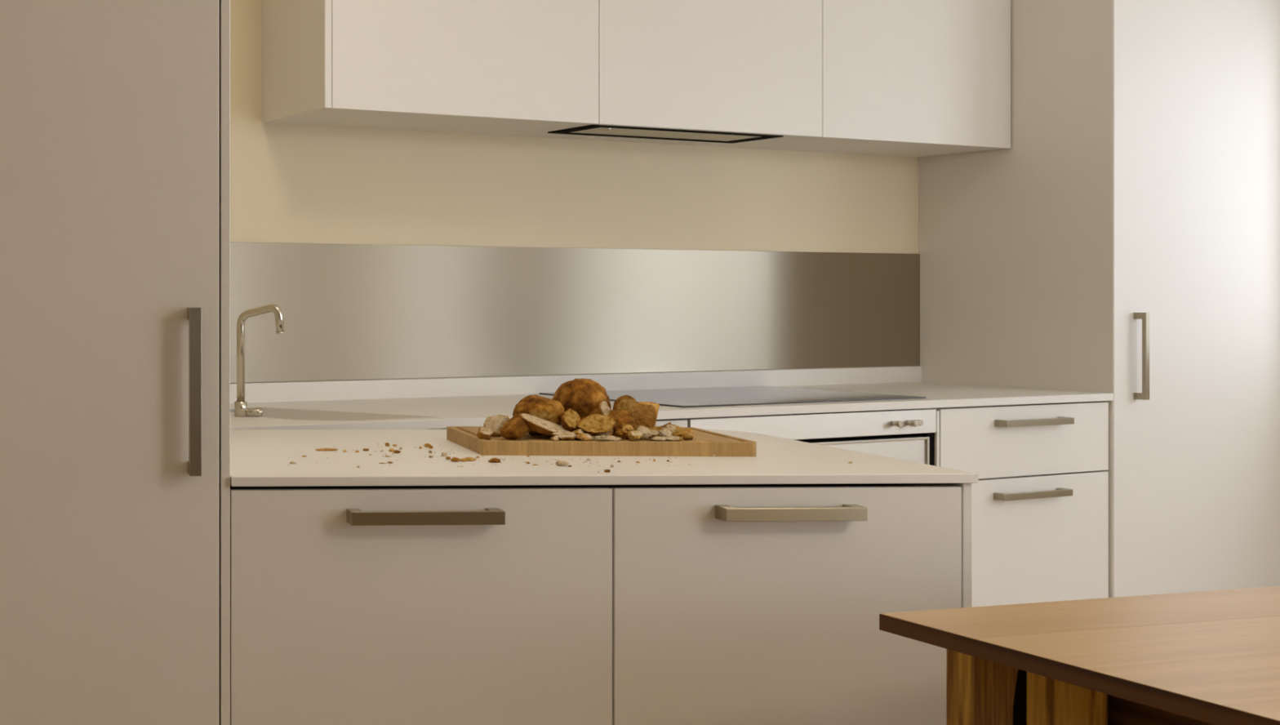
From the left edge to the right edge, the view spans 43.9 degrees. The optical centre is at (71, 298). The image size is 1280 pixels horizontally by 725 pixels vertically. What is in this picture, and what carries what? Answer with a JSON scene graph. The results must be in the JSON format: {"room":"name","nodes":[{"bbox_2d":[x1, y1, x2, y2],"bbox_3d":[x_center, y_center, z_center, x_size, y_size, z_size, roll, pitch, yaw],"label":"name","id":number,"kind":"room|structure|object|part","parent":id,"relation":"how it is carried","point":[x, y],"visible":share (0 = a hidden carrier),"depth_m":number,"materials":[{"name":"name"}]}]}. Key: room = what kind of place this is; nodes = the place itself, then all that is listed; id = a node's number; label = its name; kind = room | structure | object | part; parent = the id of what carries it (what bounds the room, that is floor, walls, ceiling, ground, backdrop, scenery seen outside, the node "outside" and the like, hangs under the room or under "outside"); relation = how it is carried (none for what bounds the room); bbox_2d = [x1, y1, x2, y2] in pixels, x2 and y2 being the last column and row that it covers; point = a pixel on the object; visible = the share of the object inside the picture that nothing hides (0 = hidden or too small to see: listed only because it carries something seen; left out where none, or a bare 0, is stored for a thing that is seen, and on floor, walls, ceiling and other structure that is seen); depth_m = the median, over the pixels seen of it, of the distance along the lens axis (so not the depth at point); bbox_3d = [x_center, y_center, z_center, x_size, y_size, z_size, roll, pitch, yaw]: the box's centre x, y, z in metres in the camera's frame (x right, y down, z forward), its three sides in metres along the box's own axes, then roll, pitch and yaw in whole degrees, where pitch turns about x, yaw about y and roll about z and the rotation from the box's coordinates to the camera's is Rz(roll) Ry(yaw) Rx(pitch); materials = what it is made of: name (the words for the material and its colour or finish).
{"room":"kitchen","nodes":[
{"label":"kitchen","id":0,"kind":"room"},
{"bbox_2d":[230,0,918,429],"bbox_3d":[0.761,-0.172,4.039,7.260,2.720,0.150,0,0,-22],"label":"wall","id":1,"kind":"structure","parent":0,"point":[290,183],"depth_m":4.21,"materials":[{"name":"beige paint"}]},
{"bbox_2d":[262,0,598,136],"bbox_3d":[1.001,-0.875,3.880,0.890,0.774,0.325,0,0,-22],"label":"upper cabinet","id":2,"kind":"object","parent":1,"relation":"attached to","point":[517,68],"visible":1,"depth_m":3.74,"materials":[{"name":"white paint"}]},
{"bbox_3d":[0.598,-0.875,3.719,0.020,0.774,0.325,0,0,-22],"label":"panel","id":3,"kind":"part","parent":2,"relation":"part of","materials":[{"name":"white paint"}]},
{"bbox_2d":[230,242,919,382],"bbox_3d":[1.478,0.038,4.242,3.142,0.386,0.006,0,0,-22],"label":"backsplash","id":4,"kind":"structure","parent":1,"relation":"attached to","point":[350,311],"depth_m":4.24,"materials":[{"name":"silver metal"}]},
{"bbox_2d":[523,0,822,147],"bbox_3d":[1.813,-0.875,4.204,0.858,0.774,0.325,0,0,-22],"label":"upper cabinet","id":5,"kind":"object","parent":1,"relation":"attached to","point":[730,66],"visible":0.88,"depth_m":4.06,"materials":[{"name":"white paint"}]},
{"bbox_2d":[547,124,783,143],"bbox_3d":[1.767,-0.500,4.134,0.720,0.039,0.189,0,0,-22],"label":"range hood","id":6,"kind":"object","parent":5,"relation":"attached to","point":[591,130],"visible":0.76,"depth_m":4.13,"materials":[{"name":"metal"}]},
{"bbox_2d":[601,128,611,131],"bbox_3d":[1.531,-0.487,3.985,0.026,0.013,0.026,0,0,-22],"label":"lamp","id":7,"kind":"object","parent":6,"relation":"on","point":[603,129],"depth_m":3.98,"materials":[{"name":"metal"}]},
{"bbox_3d":[1.767,-0.498,4.133,0.628,0.022,0.145,0,0,-22],"label":"filter panel","id":8,"kind":"part","parent":6,"relation":"part of","materials":[{"name":"metal"}]},
{"bbox_2d":[737,0,1010,157],"bbox_3d":[2.602,-0.875,4.520,0.838,0.774,0.325,0,0,-22],"label":"upper cabinet","id":9,"kind":"object","parent":1,"relation":"attached to","point":[913,78],"visible":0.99,"depth_m":4.38,"materials":[{"name":"white paint"}]},
{"bbox_3d":[2.659,-0.875,4.378,0.838,0.774,0.020,0,0,-22],"label":"door","id":10,"kind":"part","parent":9,"relation":"part of","materials":[{"name":"white paint"}]},
{"bbox_3d":[1.921,1.212,1.138,7.260,0.050,6.500,0,0,-22],"label":"floor","id":11,"kind":"structure","parent":0,"visible":0},
{"bbox_2d":[0,0,230,724],"bbox_3d":[-0.062,-0.037,2.524,0.620,2.450,0.628,0,0,-2],"label":"tall cabinet","id":12,"kind":"object","parent":11,"relation":"on","point":[115,114],"visible":1,"depth_m":2.25,"materials":[{"name":"white paint"}]},
{"bbox_3d":[0.197,0.148,2.237,0.019,0.268,0.036,0,0,-2],"label":"handle","id":13,"kind":"part","parent":12,"relation":"part of","materials":[{"name":"silver metal"}]},
{"bbox_3d":[0.240,-0.037,2.553,0.015,2.450,0.591,0,0,-2],"label":"panel","id":14,"kind":"part","parent":12,"relation":"part of","materials":[{"name":"white paint"}]},
{"bbox_2d":[230,484,612,724],"bbox_3d":[0.563,0.749,2.526,0.628,0.877,0.588,0,0,-2],"label":"base cabinet","id":15,"kind":"object","parent":11,"relation":"on","point":[490,604],"visible":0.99,"depth_m":2.27,"materials":[{"name":"white paint"}]},
{"bbox_3d":[0.572,0.352,2.250,0.248,0.022,0.036,0,0,-2],"label":"handle","id":16,"kind":"part","parent":15,"relation":"part of","materials":[{"name":"silver metal"}]},
{"bbox_2d":[560,419,687,426],"bbox_3d":[0.870,0.751,3.656,1.338,0.872,0.604,0,0,-22],"label":"base cabinet","id":17,"kind":"object","parent":11,"relation":"on","point":[682,423],"visible":0.12,"depth_m":3.61,"materials":[{"name":"white paint"}]},
{"bbox_2d":[230,382,1113,429],"bbox_3d":[1.595,0.323,3.951,3.143,0.071,0.634,0,0,-22],"label":"countertop","id":18,"kind":"structure","parent":17,"relation":"on","point":[439,412],"depth_m":3.76,"materials":[{"name":"stone"}]},
{"bbox_2d":[234,304,284,417],"bbox_3d":[0.460,0.150,3.383,0.132,0.275,0.046,0,0,32],"label":"kitchen faucet","id":19,"kind":"object","parent":18,"relation":"on","point":[241,410],"visible":1,"depth_m":3.39,"materials":[{"name":"metal"}]},
{"bbox_3d":[0.444,0.277,3.400,0.045,0.023,0.023,0,0,10],"label":"lever","id":20,"kind":"part","parent":19,"relation":"part of","materials":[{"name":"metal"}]},
{"bbox_2d":[230,365,921,404],"bbox_3d":[1.479,0.260,4.239,3.143,0.054,0.012,0,0,-22],"label":"upstand","id":21,"kind":"object","parent":18,"relation":"on","point":[275,392],"visible":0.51,"depth_m":4.21,"materials":[{"name":"white stone"}]},
{"bbox_2d":[539,385,925,407],"bbox_3d":[1.937,0.285,4.107,0.915,0.004,0.558,0,0,-22],"label":"cooktop","id":22,"kind":"object","parent":18,"relation":"in","point":[740,395],"visible":0.96,"depth_m":4.07,"materials":[{"name":"glass"}]},
{"bbox_2d":[573,483,972,724],"bbox_3d":[1.180,0.746,2.547,0.602,0.884,0.588,0,0,-2],"label":"base cabinet","id":23,"kind":"object","parent":11,"relation":"on","point":[733,604],"visible":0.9,"depth_m":2.29,"materials":[{"name":"white paint"}]},
{"bbox_2d":[230,429,978,486],"bbox_3d":[0.862,0.295,2.675,1.234,0.016,0.810,0,0,-2],"label":"countertop","id":24,"kind":"structure","parent":23,"relation":"on","point":[258,457],"depth_m":2.40,"materials":[{"name":"white stone"}]},
{"bbox_2d":[315,448,337,450],"bbox_3d":[0.482,0.285,2.635,0.043,0.005,0.006,0,0,0],"label":"crumb","id":25,"kind":"object","parent":24,"relation":"on","point":[319,449],"visible":1,"depth_m":2.63,"materials":[{"name":"brown food"}]},
{"bbox_2d":[423,443,431,447],"bbox_3d":[0.690,0.284,2.702,0.013,0.008,0.008,0,0,0],"label":"crumb","id":26,"kind":"object","parent":24,"relation":"on","point":[426,445],"visible":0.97,"depth_m":2.70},
{"bbox_2d":[450,457,459,462],"bbox_3d":[0.677,0.283,2.458,0.016,0.008,0.009,0,0,0],"label":"crumb","id":27,"kind":"object","parent":24,"relation":"on","point":[454,459],"visible":1,"depth_m":2.46,"materials":[{"name":"beige food"}]},
{"bbox_2d":[459,457,466,461],"bbox_3d":[0.693,0.285,2.463,0.014,0.006,0.010,0,0,0],"label":"crumb","id":28,"kind":"object","parent":24,"relation":"on","point":[461,459],"visible":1,"depth_m":2.46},
{"bbox_2d":[465,457,475,461],"bbox_3d":[0.706,0.284,2.469,0.025,0.007,0.009,0,0,0],"label":"crumb","id":29,"kind":"object","parent":24,"relation":"on","point":[468,459],"visible":1,"depth_m":2.47,"materials":[{"name":"food"}]},
{"bbox_2d":[287,443,692,466],"bbox_3d":[0.742,0.287,2.567,0.737,0.002,0.372,0,0,0],"label":"crumb dust","id":30,"kind":"object","parent":24,"relation":"on","point":[377,443],"visible":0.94,"depth_m":2.49,"materials":[{"name":"brown food"}]},
{"bbox_2d":[487,457,500,462],"bbox_3d":[0.742,0.283,2.447,0.024,0.008,0.009,0,0,0],"label":"crumb","id":31,"kind":"object","parent":24,"relation":"on","point":[492,460],"visible":1,"depth_m":2.44,"materials":[{"name":"brown food"}]},
{"bbox_2d":[555,459,568,466],"bbox_3d":[0.845,0.282,2.397,0.024,0.010,0.011,0,0,0],"label":"crumb","id":32,"kind":"object","parent":24,"relation":"on","point":[560,463],"visible":1,"depth_m":2.39,"materials":[{"name":"beige food"}]},
{"bbox_2d":[446,426,755,456],"bbox_3d":[1.010,0.274,2.695,0.497,0.026,0.295,0,0,3],"label":"cutting board","id":33,"kind":"object","parent":24,"relation":"on","point":[706,442],"visible":0.83,"depth_m":2.55,"materials":[{"name":"brown wood"}]},
{"bbox_2d":[476,426,493,439],"bbox_3d":[0.773,0.251,2.600,0.032,0.021,0.028,0,0,0],"label":"bread piece","id":34,"kind":"object","parent":33,"relation":"on","point":[484,433],"visible":1,"depth_m":2.59,"materials":[{"name":"beige food"}]},
{"bbox_2d":[483,414,510,436],"bbox_3d":[0.810,0.240,2.648,0.056,0.041,0.042,0,0,0],"label":"bread piece","id":35,"kind":"object","parent":33,"relation":"on","point":[495,423],"visible":0.65,"depth_m":2.64,"materials":[{"name":"beige food"}]},
{"bbox_2d":[499,413,529,439],"bbox_3d":[0.822,0.236,2.580,0.053,0.049,0.048,0,0,0],"label":"bread piece","id":36,"kind":"object","parent":33,"relation":"on","point":[515,428],"visible":1,"depth_m":2.56,"materials":[{"name":"brown food"}]},
{"bbox_2d":[512,395,564,435],"bbox_3d":[0.894,0.223,2.667,0.100,0.077,0.092,0,0,0],"label":"bread loaf","id":37,"kind":"object","parent":33,"relation":"on","point":[548,409],"visible":0.62,"depth_m":2.63,"materials":[{"name":"brown food"}]},
{"bbox_2d":[518,413,569,437],"bbox_3d":[0.885,0.238,2.606,0.102,0.046,0.068,0,0,0],"label":"bread slice","id":38,"kind":"object","parent":33,"relation":"on","point":[535,424],"visible":0.77,"depth_m":2.59,"materials":[{"name":"beige food"}]},
{"bbox_2d":[551,435,559,440],"bbox_3d":[0.889,0.257,2.561,0.014,0.008,0.012,0,0,-21],"label":"scrap","id":39,"kind":"object","parent":33,"relation":"on","point":[553,438],"visible":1,"depth_m":2.56,"materials":[{"name":"beige food"}]},
{"bbox_2d":[548,431,579,439],"bbox_3d":[0.912,0.253,2.576,0.069,0.016,0.032,0,0,0],"label":"scrap","id":40,"kind":"object","parent":33,"relation":"on","point":[566,435],"visible":0.99,"depth_m":2.57,"materials":[{"name":"beige food"}]},
{"bbox_2d":[560,408,582,431],"bbox_3d":[0.938,0.234,2.614,0.043,0.055,0.028,0,0,-20],"label":"bread piece","id":41,"kind":"object","parent":33,"relation":"on","point":[571,418],"visible":0.84,"depth_m":2.61,"materials":[{"name":"beige food"}]},
{"bbox_2d":[572,428,584,433],"bbox_3d":[0.944,0.252,2.591,0.031,0.019,0.024,0,0,0],"label":"scrap","id":42,"kind":"object","parent":33,"relation":"on","point":[580,430],"visible":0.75,"depth_m":2.59,"materials":[{"name":"beige food"}]},
{"bbox_2d":[551,378,611,432],"bbox_3d":[0.992,0.208,2.714,0.112,0.106,0.108,0,0,0],"label":"bread loaf","id":43,"kind":"object","parent":33,"relation":"on","point":[583,396],"visible":0.53,"depth_m":2.68,"materials":[{"name":"brown food"}]},
{"bbox_2d":[576,432,595,440],"bbox_3d":[0.946,0.254,2.567,0.038,0.014,0.023,0,0,-35],"label":"scrap","id":44,"kind":"object","parent":33,"relation":"on","point":[584,437],"visible":1,"depth_m":2.56,"materials":[{"name":"brown food"}]},
{"bbox_2d":[586,408,599,435],"bbox_3d":[1.006,0.235,2.664,0.042,0.052,0.045,0,0,44],"label":"bread piece","id":45,"kind":"object","parent":33,"relation":"on","point":[596,411],"visible":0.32,"depth_m":2.66,"materials":[{"name":"brown food"}]},
{"bbox_2d":[576,413,616,433],"bbox_3d":[0.980,0.233,2.600,0.073,0.033,0.044,0,0,0],"label":"bread slice","id":46,"kind":"object","parent":33,"relation":"on","point":[595,423],"visible":1,"depth_m":2.60,"materials":[{"name":"beige food"}]},
{"bbox_2d":[595,429,614,435],"bbox_3d":[0.997,0.251,2.602,0.031,0.020,0.028,0,0,-43],"label":"scrap","id":47,"kind":"object","parent":33,"relation":"on","point":[611,432],"visible":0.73,"depth_m":2.59,"materials":[{"name":"brown food"}]},
{"bbox_2d":[594,435,622,440],"bbox_3d":[0.989,0.256,2.562,0.065,0.010,0.021,0,0,-19],"label":"scrap","id":48,"kind":"object","parent":33,"relation":"on","point":[605,437],"visible":1,"depth_m":2.56,"materials":[{"name":"beige food"}]},
{"bbox_2d":[613,427,626,438],"bbox_3d":[1.022,0.251,2.596,0.026,0.020,0.027,0,0,0],"label":"scrap","id":49,"kind":"object","parent":33,"relation":"on","point":[618,432],"visible":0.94,"depth_m":2.59,"materials":[{"name":"brown food"}]},
{"bbox_2d":[608,408,637,435],"bbox_3d":[1.037,0.235,2.630,0.068,0.051,0.055,0,0,0],"label":"bread piece","id":50,"kind":"object","parent":33,"relation":"on","point":[621,417],"visible":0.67,"depth_m":2.62,"materials":[{"name":"brown food"}]},
{"bbox_2d":[598,400,610,415],"bbox_3d":[1.016,0.211,2.646,0.028,0.035,0.016,0,0,0],"label":"bread piece","id":51,"kind":"object","parent":50,"relation":"on","point":[604,409],"visible":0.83,"depth_m":2.64,"materials":[{"name":"beige food"}]},
{"bbox_2d":[612,395,637,421],"bbox_3d":[1.081,0.224,2.718,0.055,0.074,0.042,0,0,0],"label":"bread piece","id":52,"kind":"object","parent":33,"relation":"on","point":[627,402],"visible":0.37,"depth_m":2.70,"materials":[{"name":"brown food"}]},
{"bbox_2d":[622,424,634,439],"bbox_3d":[1.038,0.247,2.590,0.026,0.028,0.034,0,0,27],"label":"scrap","id":53,"kind":"object","parent":33,"relation":"on","point":[626,428],"visible":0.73,"depth_m":2.58,"materials":[{"name":"beige food"}]},
{"bbox_2d":[627,430,644,440],"bbox_3d":[1.037,0.252,2.564,0.039,0.019,0.025,0,0,-35],"label":"scrap","id":54,"kind":"object","parent":33,"relation":"on","point":[633,435],"visible":1,"depth_m":2.56,"materials":[{"name":"beige food"}]},
{"bbox_2d":[636,425,651,439],"bbox_3d":[1.059,0.248,2.577,0.027,0.026,0.026,0,0,25],"label":"scrap","id":55,"kind":"object","parent":33,"relation":"on","point":[646,432],"visible":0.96,"depth_m":2.57,"materials":[{"name":"beige food"}]},
{"bbox_2d":[634,401,659,427],"bbox_3d":[1.099,0.229,2.657,0.045,0.065,0.042,0,0,34],"label":"bread piece","id":56,"kind":"object","parent":33,"relation":"on","point":[646,412],"visible":0.81,"depth_m":2.64,"materials":[{"name":"brown food"}]},
{"bbox_2d":[648,428,660,438],"bbox_3d":[1.082,0.251,2.586,0.027,0.020,0.023,0,0,40],"label":"scrap","id":57,"kind":"object","parent":33,"relation":"on","point":[655,433],"visible":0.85,"depth_m":2.58,"materials":[{"name":"beige food"}]},
{"bbox_2d":[651,426,662,431],"bbox_3d":[1.101,0.250,2.609,0.030,0.023,0.026,0,0,0],"label":"scrap","id":58,"kind":"object","parent":33,"relation":"on","point":[657,428],"visible":0.36,"depth_m":2.61,"materials":[{"name":"brown food"}]},
{"bbox_2d":[648,436,667,440],"bbox_3d":[1.079,0.257,2.561,0.035,0.008,0.017,0,0,23],"label":"scrap","id":59,"kind":"object","parent":33,"relation":"on","point":[654,438],"visible":1,"depth_m":2.56,"materials":[{"name":"beige food"}]},
{"bbox_2d":[658,426,672,436],"bbox_3d":[1.099,0.249,2.575,0.027,0.023,0.017,0,0,-15],"label":"scrap","id":60,"kind":"object","parent":33,"relation":"on","point":[664,432],"visible":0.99,"depth_m":2.57,"materials":[{"name":"beige food"}]},
{"bbox_2d":[664,424,676,435],"bbox_3d":[1.113,0.247,2.592,0.023,0.028,0.020,0,0,17],"label":"scrap","id":61,"kind":"object","parent":33,"relation":"on","point":[672,428],"visible":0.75,"depth_m":2.59,"materials":[{"name":"beige food"}]},
{"bbox_2d":[666,435,684,440],"bbox_3d":[1.107,0.256,2.562,0.032,0.009,0.024,0,0,0],"label":"scrap","id":62,"kind":"object","parent":33,"relation":"on","point":[671,437],"visible":1,"depth_m":2.56,"materials":[{"name":"beige food"}]},
{"bbox_2d":[671,426,694,439],"bbox_3d":[1.130,0.250,2.580,0.038,0.023,0.037,0,0,0],"label":"scrap","id":63,"kind":"object","parent":33,"relation":"on","point":[684,433],"visible":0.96,"depth_m":2.57,"materials":[{"name":"brown food"}]},
{"bbox_2d":[684,435,693,439],"bbox_3d":[1.139,0.254,2.571,0.017,0.014,0.021,0,0,0],"label":"scrap","id":64,"kind":"object","parent":33,"relation":"on","point":[691,437],"visible":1,"depth_m":2.56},
{"bbox_3d":[1.173,0.349,2.270,0.234,0.022,0.036,0,0,-2],"label":"handle","id":65,"kind":"part","parent":23,"relation":"part of","materials":[{"name":"silver metal"}]},
{"bbox_3d":[1.472,0.746,2.577,0.016,0.884,0.548,0,0,-2],"label":"panel","id":66,"kind":"part","parent":23,"relation":"part of","materials":[{"name":"white paint"}]},
{"bbox_2d":[656,408,936,465],"bbox_3d":[1.933,0.741,4.059,0.925,0.854,0.623,0,0,-22],"label":"oven","id":67,"kind":"object","parent":11,"relation":"on","point":[905,434],"visible":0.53,"depth_m":3.86,"materials":[{"name":"white metal"}]},
{"bbox_3d":[2.032,0.347,3.809,0.917,0.067,0.029,0,0,-22],"label":"control panel","id":68,"kind":"part","parent":67,"relation":"part of","materials":[{"name":"silver metal"}]},
{"bbox_3d":[2.030,0.655,3.810,0.862,0.526,0.022,0,0,-22],"label":"door","id":69,"kind":"part","parent":67,"relation":"part of","materials":[{"name":"silver metal"}]},
{"bbox_3d":[2.035,0.655,3.797,0.863,0.525,0.006,0,0,-22],"label":"door frame","id":70,"kind":"part","parent":67,"relation":"part of","materials":[{"name":"white metal"}]},
{"bbox_3d":[2.305,0.349,3.889,0.017,0.017,0.027,0,0,-22],"label":"knob","id":71,"kind":"part","parent":67,"relation":"part of","materials":[{"name":"metal"}]},
{"bbox_3d":[2.361,0.349,3.911,0.018,0.018,0.029,0,0,-22],"label":"knob","id":72,"kind":"part","parent":67,"relation":"part of","materials":[{"name":"metal"}]},
{"bbox_3d":[2.387,0.349,3.927,0.017,0.017,0.019,0,0,-22],"label":"knob","id":73,"kind":"part","parent":67,"relation":"part of","materials":[{"name":"metal"}]},
{"bbox_3d":[2.438,0.735,3.999,0.031,0.705,0.061,0,0,-22],"label":"trim","id":74,"kind":"part","parent":67,"relation":"part of","materials":[{"name":"white metal"}]},
{"bbox_2d":[901,401,1108,606],"bbox_3d":[2.711,0.751,4.367,0.748,0.872,0.630,0,0,-22],"label":"base cabinet","id":75,"kind":"object","parent":11,"relation":"on","point":[1040,511],"visible":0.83,"depth_m":4.12,"materials":[{"name":"white paint"}]},
{"bbox_3d":[2.361,0.753,4.247,0.010,0.868,0.593,0,0,-22],"label":"panel","id":76,"kind":"part","parent":75,"relation":"part of","materials":[{"name":"white paint"}]},
{"bbox_3d":[2.817,0.418,4.120,0.734,0.207,0.020,0,0,-22],"label":"drawer","id":77,"kind":"part","parent":75,"relation":"part of","materials":[{"name":"white paint"}]},
{"bbox_3d":[2.827,0.574,4.094,0.295,0.020,0.036,0,0,-22],"label":"handle","id":78,"kind":"part","parent":75,"relation":"part of","materials":[{"name":"silver metal"}]},
{"bbox_3d":[2.833,0.362,4.096,0.294,0.020,0.036,0,0,-22],"label":"handle","id":79,"kind":"part","parent":75,"relation":"part of","materials":[{"name":"silver metal"}]},
{"bbox_3d":[2.817,0.807,4.120,0.734,0.561,0.020,0,0,-22],"label":"drawer","id":80,"kind":"part","parent":75,"relation":"part of","materials":[{"name":"white paint"}]},
{"bbox_2d":[879,586,1279,724],"bbox_3d":[1.798,0.818,1.196,0.860,0.740,1.850,0,0,-15],"label":"wooden table","id":81,"kind":"object","parent":11,"relation":"on","point":[1211,657],"visible":1,"depth_m":1.90,"materials":[{"name":"brown wood"}]},
{"bbox_3d":[1.715,0.570,1.197,0.030,0.196,1.694,0,0,-14],"label":"rail","id":82,"kind":"part","parent":81,"relation":"part of","materials":[{"name":"brown wood"}]},
{"bbox_2d":[918,0,1279,597],"bbox_3d":[3.486,-0.037,4.687,0.916,2.450,0.671,0,0,-22],"label":"tall cabinet","id":83,"kind":"object","parent":11,"relation":"on","point":[1124,242],"visible":0.77,"depth_m":4.41,"materials":[{"name":"white paint"}]},
{"bbox_3d":[3.055,-0.037,4.535,0.005,2.450,0.633,0,0,-22],"label":"panel","id":84,"kind":"part","parent":83,"relation":"part of","materials":[{"name":"beige wood"}]},
{"bbox_3d":[3.272,0.175,4.260,0.017,0.266,0.036,0,0,-22],"label":"handle","id":85,"kind":"part","parent":83,"relation":"part of","materials":[{"name":"silver metal"}]},
{"bbox_3d":[3.553,-0.072,4.402,0.826,2.360,0.020,0,0,-22],"label":"door","id":86,"kind":"part","parent":83,"relation":"part of","materials":[{"name":"white paint"}]}
]}

